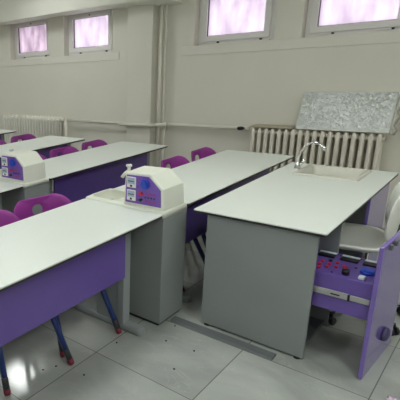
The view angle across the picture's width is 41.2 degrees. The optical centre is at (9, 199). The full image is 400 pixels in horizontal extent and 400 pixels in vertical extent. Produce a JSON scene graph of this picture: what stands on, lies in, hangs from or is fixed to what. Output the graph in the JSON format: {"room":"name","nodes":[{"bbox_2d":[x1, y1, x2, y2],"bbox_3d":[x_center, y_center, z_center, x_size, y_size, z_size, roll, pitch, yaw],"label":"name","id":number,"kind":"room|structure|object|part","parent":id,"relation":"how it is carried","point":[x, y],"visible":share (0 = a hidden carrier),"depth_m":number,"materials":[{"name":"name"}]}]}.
{"room":"science classroom","nodes":[
{"label":"science classroom","id":0,"kind":"room"},
{"bbox_2d":[0,0,399,227],"bbox_3d":[1.853,-1.566,5.894,0.300,2.850,11.400,-17,21,-39],"label":"wall","id":1,"kind":"structure","parent":0,"point":[268,87],"depth_m":5.33,"materials":[{"name":"paint"}]},
{"bbox_2d":[14,19,49,59],"bbox_3d":[0.382,-2.492,7.247,0.104,0.545,0.865,-17,21,-39],"label":"window","id":2,"kind":"structure","parent":1,"relation":"in","point":[31,39],"depth_m":7.26,"materials":[{"name":"white plastic"}]},
{"bbox_3d":[0.374,-2.510,7.258,0.006,0.399,0.640,-17,21,-39],"label":"pane","id":3,"kind":"part","parent":2,"relation":"part of","materials":[{"name":"glass"}]},
{"bbox_2d":[0,52,118,66],"bbox_3d":[-0.329,-2.315,7.949,0.010,0.100,5.255,-17,21,-39],"label":"trim","id":4,"kind":"structure","parent":1,"relation":"attached to","point":[109,55],"depth_m":6.74,"materials":[{"name":"paint"}]},
{"bbox_2d":[68,9,112,54],"bbox_3d":[1.144,-2.301,6.420,0.104,0.545,0.845,-17,21,-39],"label":"window","id":5,"kind":"structure","parent":1,"relation":"in","point":[91,32],"depth_m":6.43,"materials":[{"name":"glass"}]},
{"bbox_3d":[1.135,-2.320,6.431,0.006,0.399,0.620,-17,21,-39],"label":"pane","id":6,"kind":"part","parent":5,"relation":"part of","materials":[{"name":"glass"}]},
{"bbox_3d":[1.122,-2.041,6.484,0.030,0.012,0.750,-17,21,-39],"label":"drip rail","id":7,"kind":"part","parent":5,"relation":"part of","materials":[{"name":"white plastic"}]},
{"bbox_2d":[0,0,184,25],"bbox_3d":[-0.216,-3.000,7.293,0.370,0.629,6.129,-17,21,-39],"label":"beam","id":8,"kind":"structure","parent":1,"relation":"attached to","point":[11,11],"depth_m":6.25,"materials":[{"name":"paint"}]},
{"bbox_2d":[126,4,158,166],"bbox_3d":[1.667,-1.260,5.880,0.130,2.290,0.345,-17,21,-39],"label":"column","id":9,"kind":"structure","parent":1,"relation":"attached to","point":[143,20],"depth_m":5.72,"materials":[{"name":"paint"}]},
{"bbox_2d":[60,4,238,166],"bbox_3d":[1.600,-1.263,5.867,0.143,2.270,2.603,-17,21,-39],"label":"pipe","id":10,"kind":"object","parent":1,"relation":"attached to","point":[158,124],"visible":0.94,"depth_m":5.63,"materials":[{"name":"metal"}]},
{"bbox_2d":[237,126,249,130],"bbox_3d":[2.503,-0.767,4.988,0.103,0.052,0.098,-17,21,-39],"label":"radiator valve","id":11,"kind":"object","parent":10,"relation":"attached to","point":[243,128],"visible":1,"depth_m":4.97,"materials":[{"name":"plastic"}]},
{"bbox_2d":[198,0,276,45],"bbox_3d":[2.453,-1.974,4.998,0.104,0.545,0.845,-17,21,-39],"label":"window","id":12,"kind":"structure","parent":1,"relation":"in","point":[220,21],"depth_m":5.02,"materials":[{"name":"white plastic"}]},
{"bbox_3d":[2.431,-1.713,5.062,0.030,0.012,0.750,-17,21,-39],"label":"drip rail","id":13,"kind":"part","parent":12,"relation":"part of","materials":[{"name":"white plastic"}]},
{"bbox_3d":[2.444,-1.992,5.010,0.006,0.399,0.620,-17,21,-39],"label":"pane","id":14,"kind":"part","parent":12,"relation":"part of","materials":[{"name":"glass"}]},
{"bbox_2d":[181,30,399,55],"bbox_3d":[3.097,-1.457,4.228,0.010,0.100,3.285,-17,21,-39],"label":"trim","id":15,"kind":"structure","parent":1,"relation":"attached to","point":[384,36],"depth_m":4.53,"materials":[{"name":"paint"}]},
{"bbox_2d":[305,0,399,36],"bbox_3d":[3.180,-1.791,4.208,0.104,0.545,0.845,-17,21,-39],"label":"window","id":16,"kind":"structure","parent":1,"relation":"in","point":[324,17],"depth_m":4.28,"materials":[{"name":"white plastic"}]},
{"bbox_3d":[3.159,-1.531,4.272,0.030,0.012,0.750,-17,21,-39],"label":"drip rail","id":17,"kind":"part","parent":16,"relation":"part of","materials":[{"name":"white plastic"}]},
{"bbox_3d":[3.172,-1.810,4.219,0.006,0.399,0.620,-17,21,-39],"label":"pane","id":18,"kind":"part","parent":16,"relation":"part of","materials":[{"name":"glass"}]},
{"bbox_2d":[0,180,399,399],"bbox_3d":[-1.426,0.859,3.435,9.450,0.120,11.800,-17,21,-39],"label":"floor","id":19,"kind":"structure","parent":0,"point":[134,367],"depth_m":2.56,"materials":[{"name":"tile"}]},
{"bbox_2d":[0,129,15,140],"bbox_3d":[-0.777,-0.484,6.456,1.892,0.750,0.585,-17,21,-39],"label":"lab table","id":20,"kind":"object","parent":19,"relation":"on","point":[2,132],"visible":0.38,"depth_m":6.73,"materials":[{"name":"white laminate"}]},
{"bbox_2d":[0,181,22,209],"bbox_3d":[-0.760,0.406,3.303,1.872,0.750,0.585,-17,21,-39],"label":"lab table","id":21,"kind":"object","parent":19,"relation":"on","point":[5,187],"visible":0.3,"depth_m":3.57,"materials":[{"name":"white laminate"}]},
{"bbox_2d":[11,134,35,142],"bbox_3d":[0.336,-0.384,5.779,0.483,0.810,0.579,-17,21,-39],"label":"chair","id":22,"kind":"object","parent":19,"relation":"on","point":[23,137],"visible":0.18,"depth_m":5.91,"materials":[{"name":"plastic"}]},
{"bbox_2d":[0,149,49,214],"bbox_3d":[0.036,0.060,3.960,0.289,0.972,0.590,-17,21,-39],"label":"console","id":23,"kind":"object","parent":19,"relation":"on","point":[26,168],"visible":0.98,"depth_m":3.69,"materials":[{"name":"white plastic"}]},
{"bbox_2d":[9,159,14,166],"bbox_3d":[0.020,-0.290,3.646,0.021,0.059,0.054,-17,21,-39],"label":"power socket","id":24,"kind":"object","parent":23,"relation":"attached to","point":[11,161],"depth_m":3.64,"materials":[{"name":"blue plastic"}]},
{"bbox_3d":[0.021,-0.256,3.683,0.010,0.178,0.245,-17,21,-39],"label":"control panel","id":25,"kind":"part","parent":23,"relation":"part of","materials":[{"name":"purple plastic"}]},
{"bbox_2d":[0,169,48,188],"bbox_3d":[0.023,-0.187,3.891,0.289,0.041,0.590,-17,21,-39],"label":"countertop","id":26,"kind":"structure","parent":23,"relation":"on","point":[30,184],"depth_m":3.69,"materials":[{"name":"grey"}]},
{"bbox_2d":[3,114,61,143],"bbox_3d":[0.360,-0.907,7.465,0.146,0.892,1.212,-17,21,-39],"label":"radiator","id":27,"kind":"object","parent":19,"relation":"on","point":[38,126],"visible":0.55,"depth_m":7.30,"materials":[{"name":"metal"}]},
{"bbox_2d":[0,210,73,395],"bbox_3d":[-0.001,0.526,2.624,0.483,0.810,0.579,-13,18,-31],"label":"chair","id":28,"kind":"object","parent":19,"relation":"on","point":[6,217],"visible":0.2,"depth_m":2.61,"materials":[{"name":"plastic"}]},
{"bbox_3d":[-0.061,0.745,2.442,0.033,0.337,0.192,-8,17,-17],"label":"leg","id":29,"kind":"part","parent":28,"relation":"part of","materials":[{"name":"blue metal"}]},
{"bbox_3d":[-0.138,0.255,2.745,0.483,0.340,0.125,-13,18,-31],"label":"backrest","id":30,"kind":"part","parent":28,"relation":"part of","materials":[{"name":"plastic"}]},
{"bbox_3d":[0.248,0.675,2.631,0.192,0.337,0.033,11,21,42],"label":"leg","id":31,"kind":"part","parent":28,"relation":"part of","materials":[{"name":"blue metal"}]},
{"bbox_2d":[0,135,84,190],"bbox_3d":[0.093,-0.241,5.424,1.772,0.750,0.585,-17,21,-39],"label":"lab table","id":32,"kind":"object","parent":19,"relation":"on","point":[43,146],"visible":0.39,"depth_m":5.48,"materials":[{"name":"white laminate"}]},
{"bbox_3d":[0.189,-0.385,5.265,1.397,0.358,0.016,-17,21,-39],"label":"modesty panel","id":33,"kind":"part","parent":32,"relation":"part of","materials":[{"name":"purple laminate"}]},
{"bbox_2d":[50,146,78,157],"bbox_3d":[0.723,-0.104,4.711,0.483,0.810,0.579,-17,21,-39],"label":"chair","id":34,"kind":"object","parent":19,"relation":"on","point":[68,149],"visible":0.11,"depth_m":4.85,"materials":[{"name":"plastic"}]},
{"bbox_2d":[13,193,121,356],"bbox_3d":[0.339,0.426,2.913,0.483,0.810,0.579,-12,18,-28],"label":"chair","id":35,"kind":"object","parent":19,"relation":"on","point":[23,208],"visible":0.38,"depth_m":3.00,"materials":[{"name":"plastic"}]},
{"bbox_3d":[0.213,0.152,3.040,0.483,0.340,0.125,-12,18,-28],"label":"backrest","id":36,"kind":"part","parent":35,"relation":"part of","materials":[{"name":"plastic"}]},
{"bbox_3d":[0.267,0.644,2.736,0.033,0.337,0.192,-7,16,-14],"label":"leg","id":37,"kind":"part","parent":35,"relation":"part of","materials":[{"name":"blue metal"}]},
{"bbox_3d":[0.587,0.577,2.909,0.033,0.337,0.192,-18,21,-41],"label":"leg","id":38,"kind":"part","parent":35,"relation":"part of","materials":[{"name":"blue metal"}]},
{"bbox_2d":[0,198,161,346],"bbox_3d":[0.030,0.603,2.445,1.872,0.750,0.585,-17,21,-39],"label":"lab table","id":39,"kind":"object","parent":19,"relation":"on","point":[52,261],"visible":0.97,"depth_m":2.49,"materials":[{"name":"white laminate"}]},
{"bbox_3d":[0.126,0.460,2.286,1.497,0.358,0.016,-17,21,-39],"label":"modesty panel","id":40,"kind":"part","parent":39,"relation":"part of","materials":[{"name":"purple laminate"}]},
{"bbox_3d":[0.646,0.425,2.918,0.068,0.690,0.217,-17,21,-39],"label":"leg","id":41,"kind":"part","parent":39,"relation":"part of","materials":[{"name":"grey metal"}]},
{"bbox_2d":[81,139,107,150],"bbox_3d":[1.090,-0.213,5.024,0.483,0.810,0.579,-17,21,-39],"label":"chair","id":42,"kind":"object","parent":19,"relation":"on","point":[95,143],"visible":0.13,"depth_m":5.17,"materials":[{"name":"plastic"}]},
{"bbox_2d":[43,141,167,202],"bbox_3d":[0.827,-0.066,4.656,1.812,0.750,0.585,-17,21,-39],"label":"lab table","id":43,"kind":"object","parent":19,"relation":"on","point":[76,176],"visible":0.38,"depth_m":4.44,"materials":[{"name":"white laminate"}]},
{"bbox_3d":[0.283,0.100,4.140,0.068,0.690,0.217,-17,21,-39],"label":"leg","id":44,"kind":"part","parent":43,"relation":"part of","materials":[{"name":"grey metal"}]},
{"bbox_3d":[0.923,-0.209,4.497,1.437,0.358,0.016,-17,21,-39],"label":"modesty panel","id":45,"kind":"part","parent":43,"relation":"part of","materials":[{"name":"purple laminate"}]},
{"bbox_3d":[1.421,-0.238,5.110,0.068,0.690,0.217,-17,21,-39],"label":"leg","id":46,"kind":"part","parent":43,"relation":"part of","materials":[{"name":"grey metal"}]},
{"bbox_2d":[86,164,186,325],"bbox_3d":[0.827,0.258,3.102,0.289,0.972,0.590,-17,21,-39],"label":"console","id":47,"kind":"object","parent":19,"relation":"on","point":[157,250],"visible":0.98,"depth_m":2.89,"materials":[{"name":"grey"}]},
{"bbox_2d":[121,164,131,177],"bbox_3d":[0.797,-0.147,3.171,0.051,0.200,0.073,-17,21,-39],"label":"tap","id":48,"kind":"object","parent":47,"relation":"on","point":[128,166],"depth_m":3.14,"materials":[{"name":"white plastic"}]},
{"bbox_2d":[86,189,186,218],"bbox_3d":[0.813,0.011,3.033,0.289,0.041,0.590,-17,21,-39],"label":"countertop","id":49,"kind":"structure","parent":47,"relation":"on","point":[106,195],"depth_m":3.01,"materials":[{"name":"grey plastic"}]},
{"bbox_3d":[0.811,-0.058,2.825,0.010,0.178,0.245,-17,21,-39],"label":"control panel","id":50,"kind":"part","parent":47,"relation":"part of","materials":[{"name":"purple plastic"}]},
{"bbox_2d":[140,180,149,188],"bbox_3d":[0.810,-0.092,2.788,0.021,0.059,0.054,-17,21,-39],"label":"power socket","id":51,"kind":"object","parent":47,"relation":"attached to","point":[144,184],"depth_m":2.78,"materials":[{"name":"blue plastic"}]},
{"bbox_2d":[133,169,204,290],"bbox_3d":[1.206,0.184,3.596,0.483,0.810,0.579,-17,21,-39],"label":"chair","id":52,"kind":"object","parent":19,"relation":"on","point":[195,240],"visible":0.04,"depth_m":3.63,"materials":[{"name":"plastic"}]},
{"bbox_3d":[1.458,0.322,3.640,0.192,0.337,0.033,7,19,33],"label":"leg","id":53,"kind":"part","parent":52,"relation":"part of","materials":[{"name":"blue metal"}]},
{"bbox_2d":[161,156,205,248],"bbox_3d":[1.577,0.074,3.912,0.483,0.810,0.579,-17,21,-39],"label":"chair","id":54,"kind":"object","parent":19,"relation":"on","point":[175,161],"visible":0.21,"depth_m":4.06,"materials":[{"name":"plastic"}]},
{"bbox_3d":[1.413,-0.190,4.013,0.483,0.340,0.125,-17,21,-39],"label":"backrest","id":55,"kind":"part","parent":54,"relation":"part of","materials":[{"name":"plastic"}]},
{"bbox_3d":[1.555,0.293,3.723,0.033,0.337,0.192,-11,18,-26],"label":"leg","id":56,"kind":"part","parent":54,"relation":"part of","materials":[{"name":"blue metal"}]},
{"bbox_2d":[191,147,215,161],"bbox_3d":[1.956,-0.038,4.235,0.483,0.810,0.579,-17,21,-39],"label":"chair","id":57,"kind":"object","parent":19,"relation":"on","point":[203,152],"visible":0.23,"depth_m":4.39,"materials":[{"name":"plastic"}]},
{"bbox_2d":[114,150,293,301],"bbox_3d":[1.636,0.127,3.813,1.862,0.750,0.585,-17,21,-39],"label":"lab table","id":58,"kind":"object","parent":19,"relation":"on","point":[206,179],"visible":0.38,"depth_m":3.59,"materials":[{"name":"white laminate"}]},
{"bbox_3d":[1.732,-0.017,3.655,1.487,0.358,0.016,-17,21,-39],"label":"modesty panel","id":59,"kind":"part","parent":58,"relation":"part of","materials":[{"name":"purple laminate"}]},
{"bbox_2d":[170,316,275,360],"bbox_3d":[1.262,0.818,2.796,0.076,0.014,0.607,-17,21,-39],"label":"floor trunking","id":60,"kind":"object","parent":19,"relation":"on","point":[250,348],"visible":1,"depth_m":2.76,"materials":[{"name":"grey plastic"}]},
{"bbox_2d":[194,142,399,378],"bbox_3d":[2.058,0.203,3.048,1.667,0.973,0.959,-17,21,-39],"label":"desk","id":61,"kind":"object","parent":19,"relation":"on","point":[275,267],"visible":1,"depth_m":2.63,"materials":[{"name":"white laminate"}]},
{"bbox_3d":[1.394,0.472,2.654,0.020,0.718,0.575,-17,21,-39],"label":"panel","id":62,"kind":"part","parent":61,"relation":"part of","materials":[{"name":"grey laminate"}]},
{"bbox_2d":[294,142,325,169],"bbox_3d":[2.279,-0.334,3.524,0.047,0.223,0.208,-15,20,-36],"label":"faucet","id":63,"kind":"object","parent":61,"relation":"on","point":[297,166],"depth_m":3.56,"materials":[{"name":"silver metal"}]},
{"bbox_2d":[292,164,371,180],"bbox_3d":[2.390,-0.174,3.457,0.400,0.083,0.410,-17,21,-39],"label":"sink","id":64,"kind":"object","parent":61,"relation":"in","point":[308,170],"depth_m":3.52,"materials":[{"name":"beige ceramic"}]},
{"bbox_3d":[1.686,0.486,2.376,0.014,0.034,0.248,-17,21,-39],"label":"slide rail","id":65,"kind":"part","parent":61,"relation":"part of","materials":[{"name":"silver metal"}]},
{"bbox_3d":[1.697,0.420,2.616,0.335,0.195,0.612,-17,21,-39],"label":"drawer","id":66,"kind":"part","parent":61,"relation":"part of","materials":[{"name":"purple laminate"}]},
{"bbox_3d":[1.728,0.371,2.392,0.033,0.026,0.034,-17,21,-39],"label":"knob","id":67,"kind":"part","parent":61,"relation":"part of","materials":[{"name":"black plastic"}]},
{"bbox_2d":[358,275,365,280],"bbox_3d":[1.769,0.390,2.335,0.036,0.016,0.028,-17,21,-39],"label":"switch","id":68,"kind":"object","parent":61,"relation":"attached to","point":[360,277],"depth_m":2.33,"materials":[{"name":"white plastic"}]},
{"bbox_2d":[360,267,375,275],"bbox_3d":[1.839,0.368,2.388,0.064,0.022,0.064,-17,21,-39],"label":"power socket","id":69,"kind":"object","parent":61,"relation":"attached to","point":[364,271],"depth_m":2.37,"materials":[{"name":"blue plastic"}]},
{"bbox_3d":[2.544,0.231,3.263,0.540,0.690,0.018,-17,21,-39],"label":"cabinet door","id":70,"kind":"part","parent":61,"relation":"part of","materials":[{"name":"purple laminate"}]},
{"bbox_3d":[1.950,0.517,2.414,0.480,0.718,0.020,-15,20,-36],"label":"drawer","id":71,"kind":"part","parent":61,"relation":"part of","materials":[{"name":"purple"}]},
{"bbox_2d":[250,127,385,172],"bbox_3d":[2.969,-0.253,4.631,0.146,0.892,1.124,-17,21,-39],"label":"radiator","id":72,"kind":"object","parent":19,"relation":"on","point":[263,140],"visible":0.39,"depth_m":4.47,"materials":[{"name":"metal"}]},
{"bbox_2d":[250,124,295,128],"bbox_3d":[2.703,-0.755,4.772,0.155,0.014,0.395,-17,21,-39],"label":"shelf","id":73,"kind":"object","parent":72,"relation":"on","point":[254,125],"visible":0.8,"depth_m":4.74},
{"bbox_2d":[295,92,399,134],"bbox_3d":[3.111,-0.809,4.285,0.173,0.359,0.780,-17,21,-39],"label":"board","id":74,"kind":"object","parent":72,"relation":"on","point":[361,112],"visible":1,"depth_m":4.26,"materials":[{"name":"grey stone"}]},
{"bbox_2d":[328,182,399,335],"bbox_3d":[2.166,0.288,2.878,0.588,0.890,0.546,9,20,37],"label":"swivel chair","id":75,"kind":"object","parent":19,"relation":"on","point":[366,239],"visible":0.42,"depth_m":2.82,"materials":[{"name":"grey plastic"}]},
{"bbox_3d":[2.091,0.231,2.906,0.420,0.052,0.470,9,20,37],"label":"seat","id":76,"kind":"part","parent":75,"relation":"part of","materials":[{"name":"white plastic"}]},
{"bbox_3d":[2.258,0.064,2.714,0.086,0.380,0.402,9,20,37],"label":"backrest","id":77,"kind":"part","parent":75,"relation":"part of","materials":[{"name":"white plastic"}]},
{"bbox_2d":[386,395,399,399],"bbox_3d":[1.849,0.949,2.185,0.106,0.027,0.116,-17,21,-39],"label":"paper scrap","id":78,"kind":"object","parent":19,"relation":"on","point":[390,397],"visible":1,"depth_m":2.21,"materials":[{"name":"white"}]}
]}

